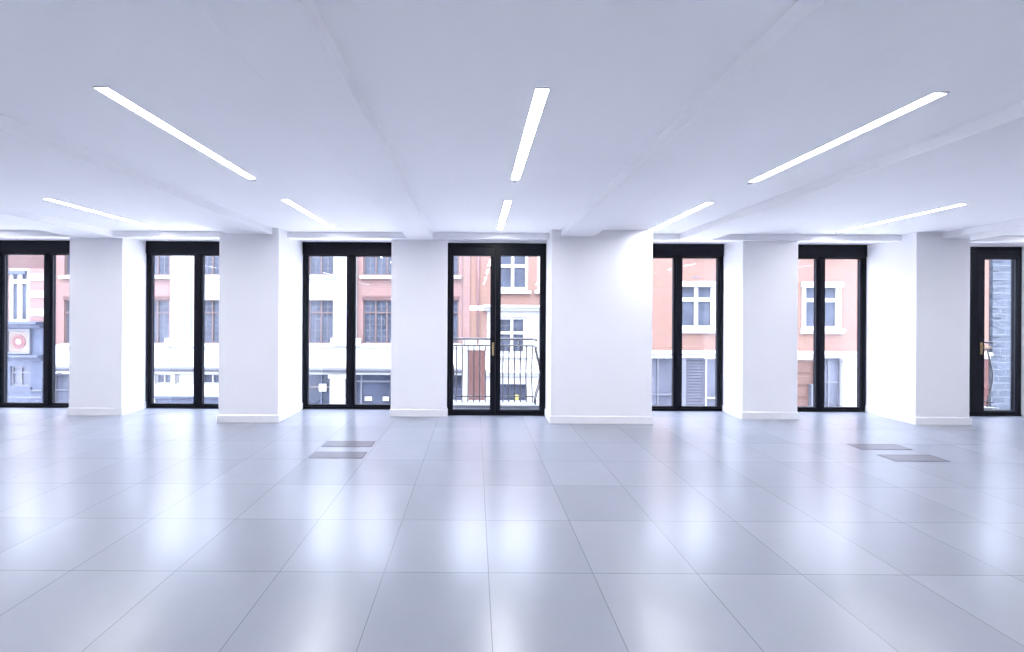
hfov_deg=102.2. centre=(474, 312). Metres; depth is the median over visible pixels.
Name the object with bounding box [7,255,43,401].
building
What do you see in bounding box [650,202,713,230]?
recessed light
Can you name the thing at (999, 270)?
block building
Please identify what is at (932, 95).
recessed light
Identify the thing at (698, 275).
brick building
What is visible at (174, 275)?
building
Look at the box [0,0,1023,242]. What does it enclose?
ceiling
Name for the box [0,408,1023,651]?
floor
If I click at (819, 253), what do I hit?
window
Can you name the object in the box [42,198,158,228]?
recessed light
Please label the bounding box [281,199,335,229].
recessed light
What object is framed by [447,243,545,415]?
door
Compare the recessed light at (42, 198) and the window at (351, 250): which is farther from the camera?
the window at (351, 250)
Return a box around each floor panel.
[309,452,366,458]
[321,441,375,446]
[848,444,911,449]
[879,455,949,461]
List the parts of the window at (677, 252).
sash, sill, sash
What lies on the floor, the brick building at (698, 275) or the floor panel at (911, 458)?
the floor panel at (911, 458)
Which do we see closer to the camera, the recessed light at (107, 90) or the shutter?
the recessed light at (107, 90)
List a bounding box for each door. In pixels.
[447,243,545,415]
[969,247,1021,415]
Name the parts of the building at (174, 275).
pane, sill, sill, pane, pane, pane, pane, sill, sill, pane, pane, pane, pane, pane, sill, sill, cornice, pane, pane, pane, sill, sill, pane, sill, sill, pane, pane, pane, pane, pane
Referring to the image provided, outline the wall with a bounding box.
[0,228,1023,424]
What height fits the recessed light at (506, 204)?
0.018 m
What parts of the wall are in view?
skirting, skirting, skirting, skirting, skirting, skirting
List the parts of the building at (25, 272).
sign panel, sill, pane, pane, plinth moulding, plinth moulding, cornice, cornice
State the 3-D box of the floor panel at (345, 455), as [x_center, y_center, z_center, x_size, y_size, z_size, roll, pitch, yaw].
[-1.434,1.490,4.324,0.560,0.004,0.196,0,0,0]
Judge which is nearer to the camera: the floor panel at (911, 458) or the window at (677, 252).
the floor panel at (911, 458)
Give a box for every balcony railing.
[453,338,538,408]
[984,341,997,409]
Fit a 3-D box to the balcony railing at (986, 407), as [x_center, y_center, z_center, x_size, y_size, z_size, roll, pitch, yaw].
[7.457,1.073,6.703,1.584,1.252,0.454,0,0,0]
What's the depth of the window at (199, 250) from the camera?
6.38 m
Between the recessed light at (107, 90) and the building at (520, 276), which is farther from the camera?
the building at (520, 276)
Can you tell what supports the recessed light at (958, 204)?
in the ceiling
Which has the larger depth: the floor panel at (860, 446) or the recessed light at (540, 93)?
the floor panel at (860, 446)
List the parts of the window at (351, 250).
sash, sill, sash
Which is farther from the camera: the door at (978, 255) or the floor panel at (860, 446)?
the door at (978, 255)
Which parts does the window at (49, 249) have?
sash, sill, sash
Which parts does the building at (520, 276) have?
cornice, pane, pane, shop cornice, pane, sill, sill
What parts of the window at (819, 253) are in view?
sash, sill, sash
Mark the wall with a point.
(599, 286)
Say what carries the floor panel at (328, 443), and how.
on the floor
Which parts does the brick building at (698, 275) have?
pane, pane, sill, pane, architrave, door panel, door panel, architrave, door panel, door panel, street door, pane, sill, pane, architrave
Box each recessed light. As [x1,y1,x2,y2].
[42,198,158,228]
[92,86,255,180]
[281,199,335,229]
[497,201,511,230]
[511,87,550,181]
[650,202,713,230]
[748,92,948,183]
[835,204,966,232]
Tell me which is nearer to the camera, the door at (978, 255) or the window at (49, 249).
the door at (978, 255)
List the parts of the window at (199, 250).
sash, sill, sash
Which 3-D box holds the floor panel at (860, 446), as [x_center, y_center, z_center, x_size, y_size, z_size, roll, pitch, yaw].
[4.596,1.522,4.689,0.560,0.004,0.196,0,0,0]
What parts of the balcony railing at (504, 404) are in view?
rail, rail, rail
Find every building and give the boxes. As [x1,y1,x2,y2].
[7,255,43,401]
[55,255,462,403]
[463,256,539,401]
[652,258,992,406]
[989,260,1010,409]
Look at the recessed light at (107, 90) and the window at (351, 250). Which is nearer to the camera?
the recessed light at (107, 90)
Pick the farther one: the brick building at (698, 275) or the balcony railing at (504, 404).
the brick building at (698, 275)
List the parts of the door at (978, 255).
handle plate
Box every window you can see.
[0,240,69,407]
[146,241,218,408]
[302,242,391,409]
[652,244,723,410]
[797,245,866,411]
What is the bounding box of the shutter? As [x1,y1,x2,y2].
[686,360,704,405]

